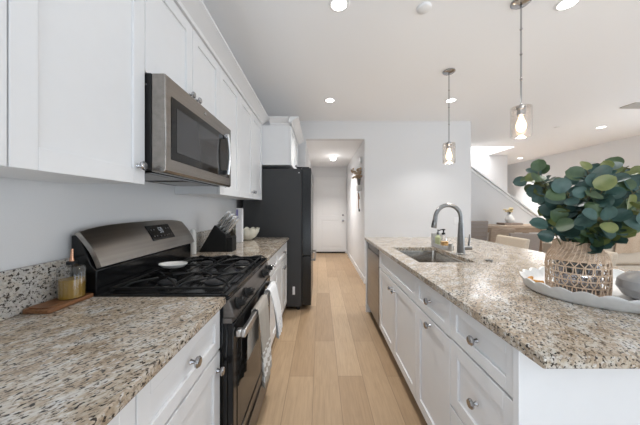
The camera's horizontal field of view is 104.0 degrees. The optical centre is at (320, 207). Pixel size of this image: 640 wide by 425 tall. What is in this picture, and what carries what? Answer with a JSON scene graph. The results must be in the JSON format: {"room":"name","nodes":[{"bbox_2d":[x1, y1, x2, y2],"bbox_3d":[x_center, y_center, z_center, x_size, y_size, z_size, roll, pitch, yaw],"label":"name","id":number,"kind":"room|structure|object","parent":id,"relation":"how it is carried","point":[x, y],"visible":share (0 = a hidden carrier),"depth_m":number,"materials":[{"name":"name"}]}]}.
{"room":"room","nodes":[
{"label":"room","id":0,"kind":"room"},
{"bbox_2d":[0,177,242,275],"bbox_3d":[-1.110,-0.090,0.315,0.120,2.740,7.830,0,0,0],"label":"wall","id":1,"kind":"structure","parent":0,"point":[39,220],"depth_m":1.05,"materials":[{"name":"paint"}]},
{"bbox_2d":[0,0,6,165],"bbox_3d":[-0.867,-0.557,0.348,0.360,0.925,0.454,0,0,0],"label":"upper cabinet","id":2,"kind":"object","parent":1,"relation":"attached to","point":[3,3],"visible":1,"depth_m":0.57,"materials":[{"name":"paint"}]},
{"bbox_2d":[173,0,268,124],"bbox_3d":[-0.681,-1.057,1.603,0.118,0.070,2.965,0,0,0],"label":"trim","id":3,"kind":"structure","parent":2,"relation":"on","point":[195,12],"depth_m":1.66,"materials":[{"name":"paint"}]},
{"bbox_2d":[0,258,70,320],"bbox_3d":[-1.038,0.287,0.330,0.020,0.158,1.400,0,0,0],"label":"backsplash","id":4,"kind":"structure","parent":1,"relation":"attached to","point":[21,288],"depth_m":0.88,"materials":[{"name":"stone"}]},
{"bbox_2d":[0,0,147,184],"bbox_3d":[-0.867,-0.557,0.802,0.360,0.925,0.448,0,0,0],"label":"upper cabinet","id":5,"kind":"object","parent":1,"relation":"attached to","point":[76,68],"visible":1,"depth_m":0.75,"materials":[{"name":"paint"}]},
{"bbox_2d":[145,0,219,120],"bbox_3d":[-0.867,-0.791,1.411,0.360,0.458,0.764,0,0,0],"label":"upper cabinet","id":6,"kind":"object","parent":1,"relation":"attached to","point":[173,48],"visible":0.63,"depth_m":1.29,"materials":[{"name":"paint"}]},
{"bbox_2d":[145,73,230,186],"bbox_3d":[-0.818,-0.352,1.410,0.456,0.413,0.759,0,0,0],"label":"microwave","id":7,"kind":"object","parent":6,"relation":"attached to","point":[186,144],"visible":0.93,"depth_m":1.17,"materials":[{"name":"silver metal"}]},
{"bbox_2d":[175,67,238,196],"bbox_3d":[-0.867,-0.557,2.010,0.360,0.925,0.427,0,0,0],"label":"upper cabinet","id":8,"kind":"object","parent":1,"relation":"attached to","point":[229,96],"visible":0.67,"depth_m":2.01,"materials":[{"name":"paint"}]},
{"bbox_2d":[196,225,235,251],"bbox_3d":[-1.038,0.287,2.444,0.020,0.158,1.292,0,0,0],"label":"backsplash","id":9,"kind":"structure","parent":1,"relation":"attached to","point":[201,237],"depth_m":2.18,"materials":[{"name":"stone"}]},
{"bbox_2d":[212,94,261,199],"bbox_3d":[-0.867,-0.557,2.655,0.360,0.925,0.857,0,0,0],"label":"upper cabinet","id":10,"kind":"object","parent":1,"relation":"attached to","point":[250,128],"visible":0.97,"depth_m":2.57,"materials":[{"name":"paint"}]},
{"bbox_2d":[262,125,297,168],"bbox_3d":[-0.687,-0.775,3.569,0.720,0.490,0.962,0,0,0],"label":"upper cabinet","id":11,"kind":"object","parent":1,"relation":"attached to","point":[279,143],"visible":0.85,"depth_m":3.09,"materials":[{"name":"paint"}]},
{"bbox_2d":[268,116,289,124],"bbox_3d":[-0.490,-1.057,3.049,0.260,0.070,0.118,0,0,0],"label":"trim","id":12,"kind":"structure","parent":11,"relation":"on","point":[274,120],"depth_m":3.04,"materials":[{"name":"paint"}]},
{"bbox_2d":[289,116,303,144],"bbox_3d":[-0.321,-1.057,3.545,0.118,0.070,1.110,0,0,0],"label":"trim","id":13,"kind":"structure","parent":11,"relation":"on","point":[294,121],"depth_m":3.32,"materials":[{"name":"paint"}]},
{"bbox_2d":[312,167,346,252],"bbox_3d":[0.250,-0.090,7.175,1.000,2.740,0.150,0,0,0],"label":"wall","id":14,"kind":"structure","parent":0,"point":[316,171],"depth_m":7.10,"materials":[{"name":"paint"}]},
{"bbox_2d":[314,177,345,252],"bbox_3d":[0.275,0.209,7.088,0.920,2.139,0.021,0,0,0],"label":"trim","id":15,"kind":"structure","parent":14,"relation":"attached to","point":[315,178],"depth_m":7.08,"materials":[{"name":"white paint"}]},
{"bbox_2d":[316,180,344,252],"bbox_3d":[0.292,0.244,7.049,0.815,2.069,0.100,0,0,0],"label":"door","id":16,"kind":"structure","parent":14,"relation":"in","point":[330,194],"depth_m":7.07,"materials":[{"name":"white paint"}]},
{"bbox_2d":[306,141,362,166],"bbox_3d":[0.250,-1.220,5.725,1.000,0.100,2.750,0,0,0],"label":"ceiling","id":17,"kind":"structure","parent":0,"point":[320,152],"depth_m":5.30,"materials":[{"name":"paint"}]},
{"bbox_2d":[256,253,426,424],"bbox_3d":[2.700,1.330,2.800,7.800,0.100,12.800,0,0,0],"label":"floor","id":18,"kind":"structure","parent":0,"point":[333,363],"depth_m":2.00,"materials":[{"name":"brown wood"}]},
{"bbox_2d":[107,397,134,424],"bbox_3d":[-0.713,0.839,0.330,0.668,0.881,0.457,0,0,0],"label":"base cabinet","id":19,"kind":"object","parent":18,"relation":"on","point":[126,416],"visible":0.04,"depth_m":0.53,"materials":[{"name":"paint"}]},
{"bbox_2d":[72,220,275,424],"bbox_3d":[-0.675,0.678,1.414,0.719,1.201,0.764,0,0,0],"label":"stove","id":20,"kind":"object","parent":18,"relation":"on","point":[123,259],"visible":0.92,"depth_m":1.18,"materials":[{"name":"black metal"}]},
{"bbox_2d":[158,261,187,267],"bbox_3d":[-0.806,0.314,1.370,0.148,0.018,0.110,0,0,0],"label":"spoon rest","id":21,"kind":"object","parent":20,"relation":"on","point":[173,264],"visible":1,"depth_m":1.38,"materials":[{"name":"white ceramic"}]},
{"bbox_2d":[97,258,266,299],"bbox_3d":[-0.652,0.371,1.414,0.545,0.026,0.758,0,0,0],"label":"cooktop","id":22,"kind":"object","parent":20,"relation":"in","point":[210,287],"depth_m":1.21,"materials":[{"name":"black metal"}]},
{"bbox_2d":[247,294,271,388],"bbox_3d":[-0.310,0.717,1.317,0.069,0.426,0.275,0,0,0],"label":"dish towel","id":23,"kind":"object","parent":20,"relation":"hanging from","point":[261,305],"visible":0.92,"depth_m":1.32,"materials":[{"name":"white fabric"}]},
{"bbox_2d":[264,281,282,338],"bbox_3d":[-0.299,0.667,1.597,0.091,0.326,0.255,0,0,0],"label":"dish towel","id":24,"kind":"object","parent":20,"relation":"hanging from","point":[272,287],"visible":0.73,"depth_m":1.62,"materials":[{"name":"white fabric"}]},
{"bbox_2d":[135,310,225,424],"bbox_3d":[-0.713,0.839,0.794,0.668,0.881,0.465,0,0,0],"label":"base cabinet","id":25,"kind":"object","parent":18,"relation":"on","point":[186,391],"visible":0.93,"depth_m":0.79,"materials":[{"name":"paint"}]},
{"bbox_2d":[267,251,277,345],"bbox_3d":[-0.713,0.839,2.120,0.668,0.881,0.637,0,0,0],"label":"base cabinet","id":26,"kind":"object","parent":18,"relation":"on","point":[273,260],"visible":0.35,"depth_m":2.20,"materials":[{"name":"paint"}]},
{"bbox_2d":[191,225,288,260],"bbox_3d":[-0.718,0.302,2.444,0.660,0.189,1.292,0,0,0],"label":"countertop","id":27,"kind":"structure","parent":26,"relation":"on","point":[267,247],"depth_m":2.24,"materials":[{"name":"stone"}]},
{"bbox_2d":[190,229,195,254],"bbox_3d":[-1.000,0.266,1.965,0.048,0.198,0.048,0,0,0],"label":"canister","id":28,"kind":"object","parent":27,"relation":"on","point":[192,231],"visible":0.83,"depth_m":1.95,"materials":[{"name":"white ceramic"}]},
{"bbox_2d":[199,225,235,251],"bbox_3d":[-0.864,0.255,2.115,0.273,0.219,0.110,0,0,0],"label":"knife block","id":29,"kind":"object","parent":27,"relation":"on","point":[217,240],"visible":0.94,"depth_m":2.06,"materials":[{"name":"black wood"}]},
{"bbox_2d":[216,211,228,225],"bbox_3d":[-0.815,0.090,2.082,0.107,0.130,0.022,0,0,0],"label":"kitchen knife","id":30,"kind":"object","parent":29,"relation":"in","point":[227,212],"visible":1,"depth_m":2.08,"materials":[{"name":"silver metal"}]},
{"bbox_2d":[219,213,231,228],"bbox_3d":[-0.788,0.112,2.082,0.107,0.130,0.022,0,0,0],"label":"kitchen knife","id":31,"kind":"object","parent":29,"relation":"in","point":[230,214],"visible":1,"depth_m":2.08,"materials":[{"name":"silver metal"}]},
{"bbox_2d":[222,216,234,230],"bbox_3d":[-0.763,0.132,2.082,0.107,0.130,0.022,0,0,0],"label":"kitchen knife","id":32,"kind":"object","parent":29,"relation":"in","point":[233,217],"visible":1,"depth_m":2.08,"materials":[{"name":"silver metal"}]},
{"bbox_2d":[225,218,237,233],"bbox_3d":[-0.738,0.152,2.082,0.107,0.130,0.022,0,0,0],"label":"kitchen knife","id":33,"kind":"object","parent":29,"relation":"in","point":[236,219],"visible":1,"depth_m":2.08,"materials":[{"name":"silver metal"}]},
{"bbox_2d":[236,208,242,241],"bbox_3d":[-0.861,0.185,2.665,0.065,0.360,0.051,0,0,0],"label":"carton","id":34,"kind":"object","parent":27,"relation":"on","point":[239,211],"visible":0.9,"depth_m":2.64,"materials":[{"name":"white cardboard"}]},
{"bbox_2d":[233,227,259,239],"bbox_3d":[-0.845,0.298,2.865,0.288,0.134,0.288,0,0,0],"label":"fruit bowl","id":35,"kind":"object","parent":27,"relation":"on","point":[248,233],"visible":0.77,"depth_m":2.78,"materials":[{"name":"beige ceramic"}]},
{"bbox_2d":[243,167,315,309],"bbox_3d":[-0.513,0.385,3.546,0.903,1.789,0.887,0,0,0],"label":"refrigerator","id":36,"kind":"object","parent":18,"relation":"on","point":[285,209],"visible":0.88,"depth_m":3.10,"materials":[{"name":"black metal"}]},
{"bbox_2d":[277,242,286,314],"bbox_3d":[-0.713,0.839,2.763,0.668,0.881,0.642,0,0,0],"label":"base cabinet","id":37,"kind":"object","parent":18,"relation":"on","point":[282,252],"visible":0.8,"depth_m":2.72,"materials":[{"name":"paint"}]},
{"bbox_2d":[366,241,370,311],"bbox_3d":[1.004,0.839,3.070,0.892,0.881,0.024,0,0,0],"label":"island end panel","id":38,"kind":"object","parent":18,"relation":"on","point":[367,306],"visible":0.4,"depth_m":3.06,"materials":[{"name":"paint"}]},
{"bbox_2d":[367,242,379,325],"bbox_3d":[0.873,0.841,2.750,0.614,0.877,0.610,0,0,0],"label":"dishwasher","id":39,"kind":"object","parent":18,"relation":"on","point":[373,267],"visible":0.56,"depth_m":2.69,"materials":[{"name":"silver metal"}]},
{"bbox_2d":[379,250,416,399],"bbox_3d":[0.871,0.839,1.973,0.658,0.881,0.930,0,0,0],"label":"base cabinet","id":40,"kind":"object","parent":18,"relation":"on","point":[397,285],"visible":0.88,"depth_m":1.84,"materials":[{"name":"paint"}]},
{"bbox_2d":[416,277,451,424],"bbox_3d":[0.871,0.839,1.307,0.658,0.881,0.395,0,0,0],"label":"base cabinet","id":41,"kind":"object","parent":18,"relation":"on","point":[433,337],"visible":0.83,"depth_m":1.30,"materials":[{"name":"paint"}]},
{"bbox_2d":[471,221,487,240],"bbox_3d":[2.960,0.765,4.986,0.460,1.030,0.508,0,0,0],"label":"dining chair","id":42,"kind":"object","parent":18,"relation":"on","point":[479,229],"visible":0.15,"depth_m":4.75,"materials":[{"name":"grey fabric"}]},
{"bbox_2d":[450,302,512,424],"bbox_3d":[0.871,0.839,0.918,0.658,0.881,0.377,0,0,0],"label":"base cabinet","id":43,"kind":"object","parent":18,"relation":"on","point":[481,361],"visible":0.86,"depth_m":0.91,"materials":[{"name":"paint"}]},
{"bbox_2d":[365,237,639,368],"bbox_3d":[1.190,0.382,1.861,1.280,0.031,2.497,0,0,0],"label":"countertop","id":44,"kind":"structure","parent":43,"relation":"on","point":[553,333],"depth_m":0.92,"materials":[{"name":"stone"}]},
{"bbox_2d":[398,250,463,261],"bbox_3d":[0.860,0.494,2.000,0.442,0.194,0.692,0,0,0],"label":"sink","id":45,"kind":"object","parent":44,"relation":"in","point":[418,255],"visible":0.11,"depth_m":2.32,"materials":[{"name":"metal"}]},
{"bbox_2d":[431,233,453,249],"bbox_3d":[1.112,0.302,2.285,0.100,0.124,0.230,0,0,0],"label":"soap caddy","id":46,"kind":"object","parent":44,"relation":"on","point":[433,235],"visible":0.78,"depth_m":2.36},
{"bbox_2d":[435,229,440,244],"bbox_3d":[1.095,0.277,2.325,0.052,0.155,0.051,0,0,0],"label":"soap bottle","id":47,"kind":"object","parent":46,"relation":"on","point":[437,238],"visible":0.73,"depth_m":2.31,"materials":[{"name":"green plastic"}]},
{"bbox_2d":[438,229,444,245],"bbox_3d":[1.103,0.273,2.254,0.071,0.163,0.056,0,0,31],"label":"soap bottle","id":48,"kind":"object","parent":46,"relation":"in","point":[443,233],"visible":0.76,"depth_m":2.24,"materials":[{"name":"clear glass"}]},
{"bbox_2d":[432,243,453,249],"bbox_3d":[1.112,0.348,2.270,0.100,0.032,0.200,0,0,0],"label":"tray","id":49,"kind":"object","parent":46,"relation":"on","point":[433,244],"depth_m":2.21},
{"bbox_2d":[448,244,452,250],"bbox_3d":[1.112,0.339,2.135,0.036,0.052,0.036,0,0,0],"label":"steel cup","id":50,"kind":"object","parent":44,"relation":"on","point":[450,246],"visible":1,"depth_m":2.12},
{"bbox_2d":[431,203,471,254],"bbox_3d":[1.027,0.164,1.965,0.312,0.400,0.066,0,0,0],"label":"faucet","id":51,"kind":"object","parent":44,"relation":"on","point":[461,247],"visible":1,"depth_m":1.95,"materials":[{"name":"silver metal"}]},
{"bbox_2d":[519,266,639,313],"bbox_3d":[1.255,0.337,1.065,0.700,0.056,0.520,0,0,0],"label":"serving tray","id":52,"kind":"object","parent":44,"relation":"on","point":[618,301],"visible":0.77,"depth_m":0.98,"materials":[{"name":"white ceramic"}]},
{"bbox_2d":[528,276,544,282],"bbox_3d":[1.023,0.346,1.202,0.047,0.016,0.095,0,0,12],"label":"bead garland","id":53,"kind":"object","parent":52,"relation":"in","point":[530,277],"visible":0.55,"depth_m":1.17,"materials":[{"name":"orange wood"}]},
{"bbox_2d":[545,239,612,296],"bbox_3d":[1.088,0.247,1.062,0.202,0.213,0.201,0,0,-19],"label":"woven vase","id":54,"kind":"object","parent":52,"relation":"on","point":[604,258],"visible":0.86,"depth_m":1.01,"materials":[{"name":"wicker"}]},
{"bbox_2d":[513,156,639,273],"bbox_3d":[1.142,0.024,1.030,0.528,0.501,0.395,0,0,19],"label":"eucalyptus","id":55,"kind":"object","parent":54,"relation":"in","point":[601,209],"visible":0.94,"depth_m":0.96,"materials":[{"name":"teal plant"}]},
{"bbox_2d":[615,271,639,299],"bbox_3d":[1.268,0.300,0.940,0.206,0.108,0.202,0,0,0],"label":"pot","id":56,"kind":"object","parent":52,"relation":"on","point":[628,282],"visible":0.98,"depth_m":0.95,"materials":[{"name":"grey ceramic"}]},
{"bbox_2d":[488,228,514,242],"bbox_3d":[3.450,0.838,4.966,0.460,0.885,0.508,0,0,0],"label":"dining chair","id":57,"kind":"object","parent":18,"relation":"on","point":[493,232],"visible":0.14,"depth_m":4.72,"materials":[{"name":"brown wood"}]},
{"bbox_2d":[495,235,529,248],"bbox_3d":[2.044,0.813,2.960,0.507,0.935,0.460,0,0,0],"label":"counter stool","id":58,"kind":"object","parent":18,"relation":"on","point":[501,239],"visible":0.12,"depth_m":2.90,"materials":[{"name":"fabric"}]},
{"bbox_2d":[488,224,545,251],"bbox_3d":[4.075,0.830,5.560,1.550,0.899,0.580,0,0,0],"label":"dining table","id":59,"kind":"object","parent":18,"relation":"on","point":[525,228],"visible":0.18,"depth_m":5.33,"materials":[{"name":"brown wood"}]},
{"bbox_2d":[496,222,522,224],"bbox_3d":[4.200,0.357,5.550,0.400,0.044,0.260,0,0,0],"label":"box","id":60,"kind":"object","parent":59,"relation":"on","point":[498,223],"visible":0.86,"depth_m":5.42,"materials":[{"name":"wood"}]},
{"bbox_2d":[503,207,513,222],"bbox_3d":[4.171,0.164,5.546,0.242,0.341,0.187,0,0,0],"label":"flower vase","id":61,"kind":"object","parent":60,"relation":"on","point":[509,218],"visible":1,"depth_m":5.51,"materials":[{"name":"white ceramic"}]},
{"bbox_2d":[508,233,539,250],"bbox_3d":[3.398,0.850,4.346,0.460,0.861,0.508,0,0,9],"label":"dining chair","id":62,"kind":"object","parent":18,"relation":"on","point":[534,244],"visible":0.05,"depth_m":4.10,"materials":[{"name":"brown fabric"}]},
{"bbox_2d":[513,347,639,424],"bbox_3d":[1.004,0.839,0.714,0.892,0.881,0.024,0,0,0],"label":"island end panel","id":63,"kind":"object","parent":18,"relation":"on","point":[541,396],"visible":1,"depth_m":0.70,"materials":[{"name":"paint"}]},
{"bbox_2d":[558,247,617,266],"bbox_3d":[2.044,0.813,2.150,0.507,0.935,0.460,0,0,0],"label":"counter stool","id":64,"kind":"object","parent":18,"relation":"on","point":[613,255],"visible":0.04,"depth_m":1.92,"materials":[{"name":"beige fabric"}]},
{"bbox_2d":[542,242,639,270],"bbox_3d":[5.205,0.815,4.160,2.250,0.929,0.920,0,0,0],"label":"sofa","id":65,"kind":"object","parent":18,"relation":"on","point":[631,261],"visible":0.08,"depth_m":3.70,"materials":[{"name":"beige fabric"}]},
{"bbox_2d":[615,232,639,253],"bbox_3d":[4.690,0.497,3.814,0.721,0.366,0.296,0,0,0],"label":"throw pillow","id":66,"kind":"object","parent":65,"relation":"on","point":[633,245],"visible":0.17,"depth_m":3.67,"materials":[{"name":"beige fabric"}]},
{"bbox_3d":[-0.713,0.839,-0.130,0.668,0.881,0.457,0,0,0],"label":"base cabinet","id":67,"kind":"object","parent":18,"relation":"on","visible":0},
{"bbox_2d":[0,258,225,424],"bbox_3d":[-0.718,0.302,0.330,0.660,0.189,1.400,0,0,0],"label":"countertop","id":68,"kind":"structure","parent":67,"relation":"on","point":[83,362],"depth_m":0.66,"materials":[{"name":"stone"}]},
{"bbox_2d":[22,293,92,313],"bbox_3d":[-0.978,0.356,0.943,0.099,0.018,0.175,0,0,0],"label":"serving board","id":69,"kind":"object","parent":68,"relation":"on","point":[53,305],"visible":0.83,"depth_m":0.90,"materials":[{"name":"brown wood"}]},
{"bbox_2d":[56,249,86,299],"bbox_3d":[-0.972,0.255,0.978,0.085,0.189,0.084,0,0,0],"label":"oil bottle","id":70,"kind":"object","parent":69,"relation":"on","point":[71,287],"visible":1,"depth_m":0.96,"materials":[{"name":"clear glass"}]},
{"bbox_2d":[263,121,470,276],"bbox_3d":[0.690,-0.090,5.665,3.720,2.740,2.870,0,0,0],"label":"wall","id":71,"kind":"structure","parent":0,"point":[407,174],"depth_m":4.23,"materials":[{"name":"paint"}]},
{"bbox_2d":[346,249,364,283],"bbox_3d":[0.250,1.230,5.651,0.998,0.099,2.869,0,0,0],"label":"baseboard","id":72,"kind":"structure","parent":71,"relation":"attached to","point":[362,277],"depth_m":5.09,"materials":[{"name":"white paint"}]},
{"bbox_2d":[351,167,361,184],"bbox_3d":[0.656,-0.580,4.639,0.195,0.320,0.455,0,0,0],"label":"wall planter","id":73,"kind":"object","parent":71,"relation":"attached to","point":[358,173],"visible":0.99,"depth_m":4.59,"materials":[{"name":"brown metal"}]},
{"bbox_2d":[454,217,458,223],"bbox_3d":[2.300,0.220,4.226,0.076,0.120,0.008,0,0,0],"label":"wall outlet","id":74,"kind":"object","parent":71,"relation":"attached to","point":[456,219],"visible":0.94,"depth_m":4.22,"materials":[{"name":"white plastic"}]},
{"bbox_2d":[202,0,639,164],"bbox_3d":[2.675,-1.510,2.800,7.690,0.100,12.800,0,0,0],"label":"ceiling","id":75,"kind":"structure","parent":0,"point":[379,60],"depth_m":2.55,"materials":[{"name":"paint"}]},
{"bbox_2d":[325,98,334,102],"bbox_3d":[0.130,-1.456,3.390,0.146,0.007,0.146,0,0,0],"label":"recessed light","id":76,"kind":"object","parent":75,"relation":"in","point":[329,100],"visible":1,"depth_m":3.39,"materials":[{"name":"white paint"}]},
{"bbox_2d":[329,0,348,11],"bbox_3d":[0.134,-1.456,1.790,0.146,0.007,0.146,0,0,0],"label":"recessed light","id":77,"kind":"object","parent":75,"relation":"in","point":[335,5],"visible":1,"depth_m":1.80,"materials":[{"name":"white paint"}]},
{"bbox_2d":[331,0,346,9],"bbox_3d":[0.134,-1.456,1.790,0.108,0.004,0.108,0,0,0],"label":"diffuser","id":78,"kind":"object","parent":77,"relation":"attached to","point":[335,4],"depth_m":1.79,"materials":[{"name":"white"}]},
{"bbox_2d":[417,2,430,13],"bbox_3d":[0.755,-1.448,1.820,0.100,0.021,0.100,0,0,0],"label":"smoke detector","id":79,"kind":"object","parent":75,"relation":"attached to","point":[424,7],"visible":1,"depth_m":1.80,"materials":[{"name":"white plastic"}]},
{"bbox_2d":[443,68,455,161],"bbox_3d":[1.374,-0.968,2.670,0.124,0.982,0.124,0,0,0],"label":"pendant light","id":80,"kind":"object","parent":75,"relation":"hanging from","point":[449,71],"visible":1,"depth_m":2.67,"materials":[{"name":"glass"}]},
{"bbox_2d":[446,142,451,149],"bbox_3d":[1.374,-0.664,2.670,0.060,0.078,0.060,0,0,0],"label":"socket","id":81,"kind":"object","parent":80,"relation":"attached to","point":[449,144],"depth_m":2.65,"materials":[{"name":"silver metal"}]},
{"bbox_2d":[445,98,456,102],"bbox_3d":[1.770,-1.456,3.390,0.146,0.007,0.146,0,0,0],"label":"recessed light","id":82,"kind":"object","parent":75,"relation":"in","point":[451,99],"visible":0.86,"depth_m":3.39,"materials":[{"name":"white paint"}]},
{"bbox_2d":[510,0,532,134],"bbox_3d":[1.418,-0.980,1.766,0.124,0.959,0.124,0,0,0],"label":"pendant light","id":83,"kind":"object","parent":75,"relation":"hanging from","point":[521,124],"visible":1,"depth_m":1.76,"materials":[{"name":"glass"}]},
{"bbox_2d":[516,105,526,116],"bbox_3d":[1.418,-0.687,1.766,0.060,0.078,0.060,0,0,0],"label":"socket","id":84,"kind":"object","parent":83,"relation":"attached to","point":[521,109],"depth_m":1.75,"materials":[{"name":"silver metal"}]},
{"bbox_2d":[554,0,580,10],"bbox_3d":[1.760,-1.456,1.780,0.146,0.007,0.146,0,0,0],"label":"recessed light","id":85,"kind":"object","parent":75,"relation":"in","point":[562,5],"visible":1,"depth_m":1.79,"materials":[{"name":"white paint"}]},
{"bbox_2d":[557,0,577,8],"bbox_3d":[1.760,-1.456,1.780,0.108,0.004,0.108,0,0,0],"label":"diffuser","id":86,"kind":"object","parent":85,"relation":"attached to","point":[562,4],"depth_m":1.79,"materials":[{"name":"white"}]},
{"bbox_2d":[619,102,639,108],"bbox_3d":[4.610,-1.454,3.565,0.500,0.011,0.210,0,0,0],"label":"ceiling vent","id":87,"kind":"object","parent":75,"relation":"in","point":[636,105],"visible":1,"depth_m":3.58,"materials":[{"name":"grey"}]},
{"bbox_2d":[471,147,506,191],"bbox_3d":[3.800,-1.320,7.025,2.800,5.200,0.150,0,0,0],"label":"wall","id":88,"kind":"structure","parent":0,"point":[494,167],"depth_m":6.95,"materials":[{"name":"paint"}]},
{"bbox_2d":[488,147,499,150],"bbox_3d":[3.605,-2.690,6.415,2.350,2.460,1.070,0,0,0],"label":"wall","id":89,"kind":"structure","parent":0,"point":[489,148],"depth_m":6.79,"materials":[{"name":"paint"}]},
{"bbox_2d":[471,172,532,240],"bbox_3d":[3.975,-0.233,6.053,2.849,3.023,0.095,0,0,0],"label":"wall","id":90,"kind":"structure","parent":0,"point":[488,204],"depth_m":6.01,"materials":[{"name":"paint"}]},
{"bbox_2d":[471,166,540,217],"bbox_3d":[3.990,-0.668,6.043,2.879,2.232,0.175,0,0,0],"label":"trim","id":91,"kind":"structure","parent":90,"relation":"attached to","point":[475,171],"depth_m":5.99,"materials":[{"name":"white paint"}]},
{"bbox_2d":[507,135,639,238],"bbox_3d":[6.460,-0.090,2.800,0.120,2.740,12.800,0,0,0],"label":"wall","id":92,"kind":"structure","parent":0,"point":[628,148],"depth_m":6.34,"materials":[{"name":"paint"}]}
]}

